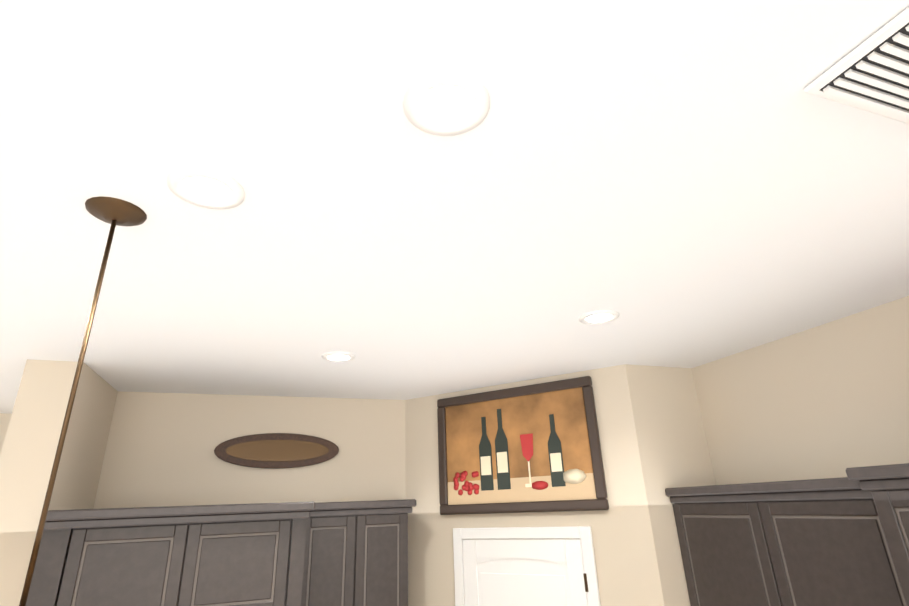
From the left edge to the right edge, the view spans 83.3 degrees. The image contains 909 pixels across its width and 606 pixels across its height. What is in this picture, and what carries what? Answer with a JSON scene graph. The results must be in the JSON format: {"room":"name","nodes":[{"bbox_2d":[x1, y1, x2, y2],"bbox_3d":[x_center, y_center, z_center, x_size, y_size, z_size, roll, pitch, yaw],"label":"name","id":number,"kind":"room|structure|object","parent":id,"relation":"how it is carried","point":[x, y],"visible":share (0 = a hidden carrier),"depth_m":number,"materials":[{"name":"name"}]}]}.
{"room":"kitchen","nodes":[
{"label":"kitchen","id":0,"kind":"room"},
{"bbox_2d":[0,413,11,453],"bbox_3d":[-5.865,1.992,2.424,6.800,3.000,0.140,5,-23,-19],"label":"wall","id":1,"kind":"structure","parent":0,"point":[4,420],"depth_m":3.76,"materials":[{"name":"beige paint"}]},
{"bbox_2d":[0,359,117,605],"bbox_3d":[-3.528,3.366,6.127,0.240,3.000,9.370,5,-23,-19],"label":"wall","id":2,"kind":"structure","parent":0,"point":[30,445],"depth_m":2.49,"materials":[{"name":"beige paint"}]},
{"bbox_2d":[93,391,404,508],"bbox_3d":[-1.295,2.060,3.050,2.230,3.000,0.120,5,-23,-19],"label":"wall","id":3,"kind":"structure","parent":0,"point":[160,449],"depth_m":3.38,"materials":[{"name":"beige paint"}]},
{"bbox_2d":[50,507,297,605],"bbox_3d":[-1.418,1.400,2.759,0.972,0.471,0.774,5,-23,-19],"label":"upper cabinet","id":4,"kind":"object","parent":3,"relation":"attached to","point":[171,558],"depth_m":2.43,"materials":[{"name":"paint"}]},
{"bbox_2d":[214,433,338,468],"bbox_3d":[-1.183,0.995,3.443,0.800,0.230,0.026,5,-23,-19],"label":"oval sign","id":5,"kind":"object","parent":3,"relation":"attached to","point":[278,450],"visible":1,"depth_m":3.43,"materials":[{"name":"brown wood"}]},
{"bbox_2d":[290,503,409,605],"bbox_3d":[-0.648,1.703,3.172,0.657,0.786,0.349,5,-23,-19],"label":"upper cabinet","id":6,"kind":"object","parent":3,"relation":"attached to","point":[347,553],"depth_m":3.06,"materials":[{"name":"paint"}]},
{"bbox_2d":[0,0,908,413],"bbox_3d":[-2.627,0.449,3.009,13.000,0.060,20.500,5,-23,-19],"label":"ceiling","id":7,"kind":"structure","parent":0,"point":[686,182],"depth_m":1.33,"materials":[{"name":"white paint"}]},
{"bbox_2d":[19,196,146,605],"bbox_3d":[-0.872,0.308,1.134,0.164,1.185,0.164,5,-23,-19],"label":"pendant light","id":8,"kind":"object","parent":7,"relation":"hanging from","point":[113,212],"visible":1,"depth_m":1.25,"materials":[{"name":"brown metal"}]},
{"bbox_2d":[167,167,244,208],"bbox_3d":[-0.615,-0.281,1.270,0.176,0.010,0.176,5,-23,-19],"label":"recessed light","id":9,"kind":"object","parent":7,"relation":"in","point":[203,187],"visible":1,"depth_m":1.26,"materials":[{"name":"white plastic"}]},
{"bbox_2d":[321,352,354,361],"bbox_3d":[-0.614,0.286,2.703,0.176,0.010,0.176,5,-23,-19],"label":"recessed light","id":10,"kind":"object","parent":7,"relation":"in","point":[338,356],"visible":0.94,"depth_m":2.69,"materials":[{"name":"white plastic"}]},
{"bbox_2d":[403,70,489,135],"bbox_3d":[-0.016,-0.398,1.035,0.176,0.010,0.176,5,-23,-19],"label":"recessed light","id":11,"kind":"object","parent":7,"relation":"in","point":[447,105],"visible":1,"depth_m":1.03,"materials":[{"name":"white plastic"}]},
{"bbox_2d":[579,310,618,323],"bbox_3d":[0.642,0.065,2.270,0.176,0.010,0.176,5,-23,-19],"label":"recessed light","id":12,"kind":"object","parent":7,"relation":"in","point":[599,316],"visible":1,"depth_m":2.26,"materials":[{"name":"white plastic"}]},
{"bbox_2d":[804,7,908,123],"bbox_3d":[0.925,-0.445,0.995,0.400,0.019,0.220,5,-23,-19],"label":"ceiling vent","id":13,"kind":"object","parent":7,"relation":"in","point":[870,74],"visible":1,"depth_m":0.99,"materials":[{"name":"white metal"}]},
{"bbox_2d":[405,364,663,605],"bbox_3d":[0.416,1.966,2.982,1.649,3.000,0.120,-15,-25,28],"label":"wall","id":14,"kind":"structure","parent":0,"point":[627,570],"depth_m":3.08,"materials":[{"name":"beige paint"}]},
{"bbox_2d":[437,376,608,514],"bbox_3d":[0.375,0.934,3.290,1.131,0.771,0.035,-15,-25,28],"label":"framed picture","id":15,"kind":"object","parent":14,"relation":"attached to","point":[531,448],"visible":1,"depth_m":3.26,"materials":[{"name":"brown wood"}]},
{"bbox_2d":[453,526,600,605],"bbox_3d":[0.422,2.352,2.744,0.592,2.105,0.722,5,-23,-19],"label":"door","id":16,"kind":"structure","parent":14,"relation":"attached to","point":[527,566],"depth_m":3.03,"materials":[{"name":"white wood"}]},
{"bbox_2d":[625,364,715,605],"bbox_3d":[1.308,1.810,2.678,0.510,3.000,0.120,5,-23,-19],"label":"wall","id":17,"kind":"structure","parent":0,"point":[674,452],"depth_m":2.99,"materials":[{"name":"beige paint"}]},
{"bbox_2d":[692,296,908,484],"bbox_3d":[3.115,0.210,-1.180,0.120,3.000,9.200,5,-23,-19],"label":"wall","id":18,"kind":"structure","parent":0,"point":[828,400],"depth_m":2.51,"materials":[{"name":"beige paint"}]},
{"bbox_2d":[666,483,896,605],"bbox_3d":[1.578,1.310,2.267,0.349,0.886,1.130,5,-23,-19],"label":"upper cabinet","id":19,"kind":"object","parent":18,"relation":"attached to","point":[842,541],"depth_m":2.23,"materials":[{"name":"paint"}]},
{"bbox_2d":[857,471,908,605],"bbox_3d":[1.858,0.758,1.465,0.439,0.531,0.850,5,-23,-19],"label":"upper cabinet","id":20,"kind":"object","parent":18,"relation":"attached to","point":[886,496],"depth_m":1.78,"materials":[{"name":"paint"}]}
]}

